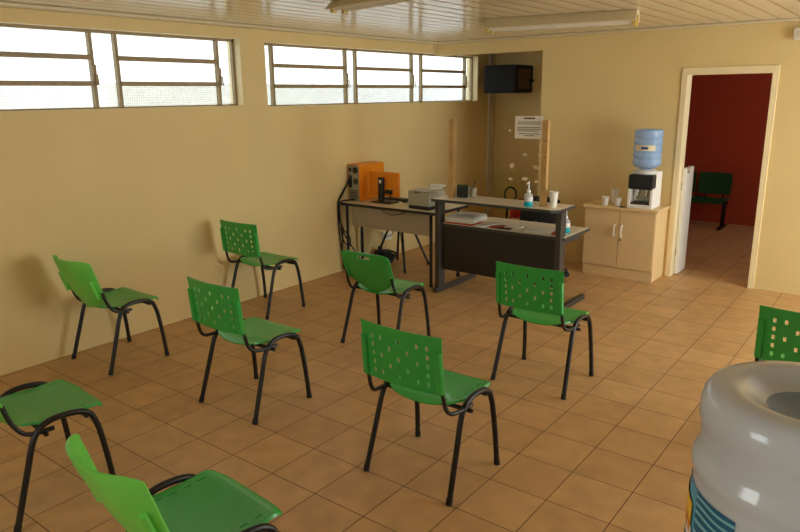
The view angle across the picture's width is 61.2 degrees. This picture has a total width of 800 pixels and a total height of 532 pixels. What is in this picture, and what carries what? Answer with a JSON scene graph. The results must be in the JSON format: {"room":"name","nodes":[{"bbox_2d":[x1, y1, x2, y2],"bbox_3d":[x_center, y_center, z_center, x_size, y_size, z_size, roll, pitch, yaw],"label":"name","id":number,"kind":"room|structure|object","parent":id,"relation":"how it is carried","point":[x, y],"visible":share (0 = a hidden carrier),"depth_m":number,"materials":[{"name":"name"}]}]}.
{"room":"waiting room","nodes":[
{"label":"waiting room","id":0,"kind":"room"},
{"bbox_2d":[0,7,495,375],"bbox_3d":[-1.948,-0.789,5.854,0.180,2.540,11.080,10,18,36],"label":"wall","id":1,"kind":"structure","parent":0,"point":[138,196],"depth_m":5.88,"materials":[{"name":"paint"}]},
{"bbox_2d":[0,23,237,110],"bbox_3d":[-2.290,-1.508,5.194,0.092,0.583,2.600,10,18,36],"label":"window","id":2,"kind":"structure","parent":1,"relation":"in","point":[93,79],"depth_m":5.27,"materials":[{"name":"glass"}]},
{"bbox_2d":[0,1,437,43],"bbox_3d":[-2.338,-1.821,4.824,0.130,0.021,9.040,10,18,36],"label":"trim","id":3,"kind":"structure","parent":1,"relation":"attached to","point":[2,4],"depth_m":5.50,"materials":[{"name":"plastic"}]},
{"bbox_2d":[264,43,472,105],"bbox_3d":[-0.154,-2.203,7.894,0.092,0.587,3.835,10,18,36],"label":"window","id":4,"kind":"structure","parent":1,"relation":"in","point":[404,73],"depth_m":7.55,"materials":[{"name":"glass"}]},
{"bbox_2d":[382,231,402,254],"bbox_3d":[-0.089,-0.302,8.243,0.318,0.369,0.071,-12,18,-37],"label":"power strip","id":5,"kind":"object","parent":1,"relation":"attached to","point":[389,235],"visible":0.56,"depth_m":8.17,"materials":[{"name":"white plastic"}]},
{"bbox_2d":[486,54,491,216],"bbox_3d":[1.276,-1.864,9.746,0.030,2.438,0.040,10,18,36],"label":"cable conduit","id":6,"kind":"object","parent":1,"relation":"attached to","point":[490,55],"visible":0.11,"depth_m":9.75,"materials":[{"name":"beige"}]},
{"bbox_2d":[489,54,493,216],"bbox_3d":[1.331,-1.884,9.821,0.022,2.438,0.030,10,18,36],"label":"cable conduit","id":7,"kind":"object","parent":1,"relation":"attached to","point":[492,94],"visible":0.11,"depth_m":9.84,"materials":[{"name":"beige plastic"}]},
{"bbox_2d":[0,220,799,531],"bbox_3d":[1.531,0.791,4.830,7.400,0.100,13.100,10,18,36],"label":"floor","id":8,"kind":"structure","parent":0,"point":[614,455],"depth_m":4.24,"materials":[{"name":"tile"}]},
{"bbox_2d":[0,379,115,531],"bbox_3d":[-1.828,0.738,3.292,0.553,0.847,0.626,12,19,41],"label":"chair","id":9,"kind":"object","parent":8,"relation":"on","point":[44,403],"visible":0.97,"depth_m":3.31,"materials":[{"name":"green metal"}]},
{"bbox_2d":[53,255,168,374],"bbox_3d":[-2.172,0.301,5.032,0.553,0.847,0.626,10,18,36],"label":"chair","id":10,"kind":"object","parent":8,"relation":"on","point":[80,278],"visible":1,"depth_m":4.86,"materials":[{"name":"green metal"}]},
{"bbox_2d":[65,434,281,531],"bbox_3d":[-0.779,0.952,2.400,0.553,0.847,0.626,12,19,41],"label":"chair","id":11,"kind":"object","parent":8,"relation":"on","point":[210,500],"visible":1,"depth_m":2.40,"materials":[{"name":"green plastic"}]},
{"bbox_2d":[187,276,311,424],"bbox_3d":[-0.958,0.463,4.303,0.553,0.862,0.558,10,18,36],"label":"chair","id":12,"kind":"object","parent":8,"relation":"on","point":[251,332],"visible":1,"depth_m":4.12,"materials":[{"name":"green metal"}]},
{"bbox_2d":[220,219,305,319],"bbox_3d":[-1.267,-0.018,6.216,0.553,0.862,0.558,10,17,35],"label":"chair","id":13,"kind":"object","parent":8,"relation":"on","point":[255,258],"visible":0.98,"depth_m":6.02,"materials":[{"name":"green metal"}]},
{"bbox_2d":[341,250,430,343],"bbox_3d":[-0.117,0.230,5.344,0.553,0.784,0.528,10,18,36],"label":"chair","id":14,"kind":"object","parent":8,"relation":"on","point":[373,275],"visible":0.94,"depth_m":5.17,"materials":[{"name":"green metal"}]},
{"bbox_2d":[374,246,397,262],"bbox_3d":[-0.169,-0.135,7.952,0.310,0.200,0.223,10,18,36],"label":"pile","id":15,"kind":"object","parent":8,"relation":"on","point":[386,253],"visible":0.56,"depth_m":7.89,"materials":[{"name":"black plastic"}]},
{"bbox_2d":[377,230,428,272],"bbox_3d":[0.009,-0.235,7.765,0.495,0.495,0.497,10,18,36],"label":"stool","id":16,"kind":"object","parent":8,"relation":"on","point":[386,233],"visible":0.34,"depth_m":7.74,"materials":[{"name":"black metal"}]},
{"bbox_2d":[341,196,468,286],"bbox_3d":[0.043,-0.298,7.402,1.257,0.782,0.640,10,18,36],"label":"desk","id":17,"kind":"object","parent":8,"relation":"on","point":[365,213],"visible":0.65,"depth_m":7.10,"materials":[{"name":"grey laminate"}]},
{"bbox_2d":[337,174,359,269],"bbox_3d":[-0.472,-0.504,7.536,0.464,1.118,0.175,-6,15,-19],"label":"cable bundle","id":18,"kind":"object","parent":17,"relation":"hanging from","point":[340,226],"visible":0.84,"depth_m":7.45,"materials":[{"name":"black rubber"}]},
{"bbox_2d":[348,161,383,200],"bbox_3d":[-0.381,-0.955,7.607,0.168,0.401,0.437,10,18,36],"label":"computer tower","id":19,"kind":"object","parent":17,"relation":"on","point":[358,187],"visible":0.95,"depth_m":7.46,"materials":[{"name":"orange metal"}]},
{"bbox_2d":[369,171,399,203],"bbox_3d":[-0.164,-0.857,7.344,0.420,0.335,0.175,10,18,36],"label":"monitor","id":20,"kind":"object","parent":17,"relation":"on","point":[381,184],"visible":1,"depth_m":7.30,"materials":[{"name":"orange plastic"}]},
{"bbox_2d":[385,197,407,200],"bbox_3d":[-0.034,-0.749,7.553,0.320,0.019,0.110,10,18,36],"label":"keyboard","id":21,"kind":"object","parent":17,"relation":"on","point":[386,198],"visible":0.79,"depth_m":7.53,"materials":[{"name":"black plastic"}]},
{"bbox_2d":[408,184,445,210],"bbox_3d":[0.281,-0.719,6.983,0.270,0.235,0.314,11,18,38],"label":"printer","id":22,"kind":"object","parent":17,"relation":"on","point":[419,198],"visible":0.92,"depth_m":6.88,"materials":[{"name":"grey plastic"}]},
{"bbox_2d":[361,319,499,505],"bbox_3d":[0.155,0.659,3.477,0.553,0.862,0.558,10,18,36],"label":"chair","id":23,"kind":"object","parent":8,"relation":"on","point":[426,382],"visible":1,"depth_m":3.27,"materials":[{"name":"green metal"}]},
{"bbox_2d":[431,194,589,307],"bbox_3d":[1.074,-0.175,6.533,1.347,0.948,0.770,10,18,36],"label":"reception desk","id":24,"kind":"object","parent":8,"relation":"on","point":[473,250],"depth_m":6.35,"materials":[{"name":"grey metal"}]},
{"bbox_2d":[457,185,468,197],"bbox_3d":[0.608,-0.726,6.541,0.110,0.125,0.089,2,15,11],"label":"desk calendar","id":25,"kind":"object","parent":24,"relation":"on","point":[462,190],"visible":1,"depth_m":6.52,"materials":[{"name":"black paper"}]},
{"bbox_2d":[445,221,481,225],"bbox_3d":[0.622,-0.430,6.598,0.300,0.016,0.200,9,17,35],"label":"folder","id":26,"kind":"object","parent":24,"relation":"on","point":[445,221],"visible":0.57,"depth_m":6.52,"materials":[{"name":"red"}]},
{"bbox_2d":[444,211,486,223],"bbox_3d":[0.648,-0.473,6.614,0.333,0.054,0.304,9,17,33],"label":"paper stack","id":27,"kind":"object","parent":26,"relation":"on","point":[459,217],"visible":1,"depth_m":6.54,"materials":[{"name":"white paper"}]},
{"bbox_2d":[469,187,476,196],"bbox_3d":[0.710,-0.719,6.581,0.072,0.090,0.072,10,18,36],"label":"pen holder","id":28,"kind":"object","parent":24,"relation":"on","point":[472,191],"visible":1,"depth_m":6.56,"materials":[{"name":"grey metal"}]},
{"bbox_2d":[475,222,500,227],"bbox_3d":[0.840,-0.392,6.431,0.261,0.019,0.127,-10,17,-31],"label":"paper","id":29,"kind":"object","parent":24,"relation":"on","point":[491,223],"visible":0.98,"depth_m":6.39,"materials":[{"name":"white paper"}]},
{"bbox_2d":[489,224,506,228],"bbox_3d":[0.921,-0.372,6.367,0.100,0.011,0.140,12,19,42],"label":"booklet","id":30,"kind":"object","parent":24,"relation":"on","point":[499,225],"visible":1,"depth_m":6.34,"materials":[{"name":"red paper"}]},
{"bbox_2d":[449,118,550,206],"bbox_3d":[0.881,-0.960,6.177,1.016,0.752,0.049,10,18,36],"label":"screen","id":31,"kind":"object","parent":24,"relation":"on","point":[544,154],"visible":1,"depth_m":5.96,"materials":[{"name":"brown wood"}]},
{"bbox_2d":[515,116,543,138],"bbox_3d":[1.129,-1.212,5.913,0.274,0.194,0.002,10,18,36],"label":"notice","id":32,"kind":"object","parent":31,"relation":"attached to","point":[526,127],"visible":1,"depth_m":5.91,"materials":[{"name":"paper"}]},
{"bbox_2d":[433,194,573,209],"bbox_3d":[0.937,-0.591,6.285,1.285,0.018,0.370,10,18,36],"label":"shelf","id":33,"kind":"object","parent":24,"relation":"attached to","point":[474,201],"depth_m":6.22,"materials":[{"name":"grey laminate"}]},
{"bbox_2d":[497,227,511,229],"bbox_3d":[0.969,-0.349,6.272,0.130,0.011,0.060,9,17,34],"label":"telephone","id":34,"kind":"object","parent":24,"relation":"on","point":[504,228],"visible":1,"depth_m":6.25,"materials":[{"name":"black plastic"}]},
{"bbox_2d":[504,225,523,228],"bbox_3d":[1.069,-0.367,6.344,0.150,0.009,0.130,8,17,31],"label":"notepad","id":35,"kind":"object","parent":24,"relation":"on","point":[507,226],"visible":1,"depth_m":6.33,"materials":[{"name":"paper"}]},
{"bbox_2d":[524,181,532,206],"bbox_3d":[1.134,-0.636,5.961,0.078,0.225,0.078,-9,16,-30],"label":"hand sanitizer","id":36,"kind":"object","parent":24,"relation":"on","point":[529,203],"visible":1,"depth_m":5.94,"materials":[{"name":"teal"}]},
{"bbox_2d":[523,227,555,233],"bbox_3d":[1.286,-0.324,6.158,0.273,0.012,0.183,8,16,30],"label":"white form","id":37,"kind":"object","parent":24,"relation":"on","point":[530,229],"visible":0.83,"depth_m":6.13,"materials":[{"name":"paper"}]},
{"bbox_2d":[549,191,558,206],"bbox_3d":[1.347,-0.585,5.929,0.084,0.137,0.084,10,18,36],"label":"plastic cup","id":38,"kind":"object","parent":24,"relation":"on","point":[553,194],"visible":1,"depth_m":5.90,"materials":[{"name":"white plastic"}]},
{"bbox_2d":[566,211,569,232],"bbox_3d":[1.490,-0.414,6.069,0.078,0.225,0.078,0,14,3],"label":"hand sanitizer","id":39,"kind":"object","parent":24,"relation":"on","point":[567,224],"visible":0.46,"depth_m":6.05,"materials":[{"name":"teal"}]},
{"bbox_2d":[504,186,522,219],"bbox_3d":[1.512,-0.687,8.961,0.274,0.735,0.156,1,14,5],"label":"fire extinguisher","id":40,"kind":"object","parent":8,"relation":"on","point":[514,214],"visible":0.31,"depth_m":8.89,"materials":[{"name":"red metal"}]},
{"bbox_2d":[491,261,593,399],"bbox_3d":[0.976,0.368,4.589,0.553,0.862,0.558,10,18,36],"label":"chair","id":41,"kind":"object","parent":8,"relation":"on","point":[541,311],"visible":1,"depth_m":4.38,"materials":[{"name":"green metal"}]},
{"bbox_2d":[520,196,574,276],"bbox_3d":[1.520,-0.317,7.186,0.518,0.889,0.552,10,18,36],"label":"office chair","id":42,"kind":"object","parent":8,"relation":"on","point":[550,218],"visible":0.13,"depth_m":6.99,"materials":[{"name":"black fabric"}]},
{"bbox_2d":[583,199,669,282],"bbox_3d":[2.401,-0.278,7.252,0.787,0.762,0.421,10,18,36],"label":"base cabinet","id":43,"kind":"object","parent":8,"relation":"on","point":[624,243],"visible":0.98,"depth_m":7.10,"materials":[{"name":"beige laminate"}]},
{"bbox_2d":[602,196,608,204],"bbox_3d":[2.173,-0.690,7.155,0.084,0.090,0.084,10,18,36],"label":"plastic cup","id":44,"kind":"object","parent":43,"relation":"on","point":[605,199],"visible":1,"depth_m":7.13,"materials":[{"name":"white plastic"}]},
{"bbox_2d":[611,188,618,203],"bbox_3d":[2.297,-0.745,7.232,0.088,0.157,0.088,10,18,36],"label":"plastic cup","id":45,"kind":"object","parent":43,"relation":"on","point":[614,192],"visible":0.86,"depth_m":7.20,"materials":[{"name":"white"}]},
{"bbox_2d":[614,197,621,206],"bbox_3d":[2.280,-0.671,7.076,0.084,0.090,0.084,10,18,36],"label":"plastic cup","id":46,"kind":"object","parent":43,"relation":"on","point":[617,200],"visible":0.99,"depth_m":7.05,"materials":[{"name":"white plastic"}]},
{"bbox_2d":[627,168,662,209],"bbox_3d":[2.516,-0.800,6.956,0.252,0.395,0.295,10,18,36],"label":"water dispenser","id":47,"kind":"object","parent":43,"relation":"on","point":[644,185],"visible":0.98,"depth_m":6.87,"materials":[{"name":"white plastic"}]},
{"bbox_2d":[630,201,648,204],"bbox_3d":[2.469,-0.642,6.929,0.187,0.017,0.093,10,18,36],"label":"drip tray","id":48,"kind":"object","parent":47,"relation":"on","point":[631,202],"depth_m":6.92,"materials":[{"name":"black plastic"}]},
{"bbox_2d":[633,129,663,168],"bbox_3d":[2.516,-1.186,6.863,0.276,0.397,0.278,10,18,36],"label":"water bottle","id":49,"kind":"object","parent":47,"relation":"on","point":[647,154],"visible":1,"depth_m":6.76,"materials":[{"name":"blue plastic"}]},
{"bbox_2d":[691,172,732,229],"bbox_3d":[4.309,-0.989,9.958,0.980,0.767,0.472,10,18,36],"label":"bench","id":50,"kind":"object","parent":8,"relation":"on","point":[709,182],"visible":0.52,"depth_m":9.86,"materials":[{"name":"green plastic"}]},
{"bbox_2d":[754,305,799,361],"bbox_3d":[2.187,0.600,3.616,0.553,0.862,0.558,10,18,36],"label":"chair","id":51,"kind":"object","parent":8,"relation":"on","point":[782,350],"visible":0.46,"depth_m":3.43,"materials":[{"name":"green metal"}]},
{"bbox_3d":[0.556,1.132,1.126,0.320,1.082,0.400,10,18,36],"label":"water cooler","id":52,"kind":"object","parent":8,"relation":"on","visible":0},
{"bbox_2d":[684,361,799,531],"bbox_3d":[0.523,0.388,0.905,0.268,0.470,0.268,10,18,36],"label":"water jug","id":53,"kind":"object","parent":52,"relation":"on","point":[745,477],"visible":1,"depth_m":0.82,"materials":[{"name":"clear"}]},
{"bbox_2d":[693,490,734,531],"bbox_3d":[0.397,0.393,0.877,0.006,0.185,0.073,-4,15,-12],"label":"print","id":54,"kind":"object","parent":53,"relation":"attached to","point":[709,514],"depth_m":0.86},
{"bbox_2d":[0,0,799,41],"bbox_3d":[1.501,-1.758,4.184,7.400,0.080,13.100,10,18,36],"label":"ceiling","id":55,"kind":"structure","parent":0,"point":[424,20],"depth_m":5.28,"materials":[{"name":"plastic"}]},
{"bbox_2d":[325,0,411,13],"bbox_3d":[-0.043,-1.660,4.181,0.202,0.071,1.240,-12,18,-37],"label":"fluorescent light","id":56,"kind":"object","parent":55,"relation":"attached to","point":[345,6],"visible":1,"depth_m":4.42,"materials":[{"name":"metal"}]},
{"bbox_2d":[483,9,639,33],"bbox_3d":[1.304,-2.002,5.551,1.240,0.112,0.220,6,16,26],"label":"fluorescent light","id":57,"kind":"object","parent":55,"relation":"attached to","point":[619,17],"visible":1,"depth_m":5.46,"materials":[{"name":"metal"}]},
{"bbox_2d":[492,51,542,218],"bbox_3d":[2.000,-1.766,9.524,1.470,2.540,0.150,10,18,36],"label":"wall","id":58,"kind":"structure","parent":0,"point":[508,149],"depth_m":9.68,"materials":[{"name":"paint"}]},
{"bbox_2d":[484,64,533,92],"bbox_3d":[1.505,-2.563,9.283,0.515,0.365,0.499,10,18,36],"label":"rack","id":59,"kind":"object","parent":58,"relation":"attached to","point":[513,78],"visible":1,"depth_m":9.11,"materials":[{"name":"black metal"}]},
{"bbox_2d":[435,21,799,294],"bbox_3d":[3.279,-0.587,6.847,7.000,3.540,0.140,10,18,36],"label":"wall","id":60,"kind":"structure","parent":0,"point":[597,90],"depth_m":7.05,"materials":[{"name":"paint"}]},
{"bbox_2d":[432,18,799,44],"bbox_3d":[3.177,-2.264,6.311,7.000,0.021,0.130,10,18,36],"label":"trim","id":61,"kind":"structure","parent":60,"relation":"attached to","point":[788,19],"depth_m":6.87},
{"bbox_2d":[665,65,779,288],"bbox_3d":[3.297,-0.914,6.905,0.862,2.145,0.416,10,18,36],"label":"door","id":62,"kind":"structure","parent":60,"relation":"in","point":[682,177],"depth_m":6.87,"materials":[{"name":"paint"}]},
{"bbox_2d":[793,28,799,39],"bbox_3d":[3.642,-2.077,6.033,0.220,0.100,0.065,10,18,36],"label":"wall lamp","id":63,"kind":"object","parent":60,"relation":"attached to","point":[796,36],"visible":1,"depth_m":6.06,"materials":[{"name":"white plastic"}]},
{"bbox_2d":[684,73,772,225],"bbox_3d":[5.471,-1.776,9.403,3.880,2.540,0.150,10,18,36],"label":"wall","id":64,"kind":"structure","parent":0,"point":[728,113],"depth_m":9.85,"materials":[{"name":"red paint"}]},
{"label":"outside","id":65,"kind":"structure","parent":0,"visible":0},
{"bbox_2d":[0,83,461,108],"bbox_3d":[0.689,-2.618,14.044,0.200,2.200,34.000,10,18,36],"label":"wall","id":66,"kind":"structure","parent":65,"point":[149,95],"depth_m":8.95,"materials":[{"name":"white paint"}]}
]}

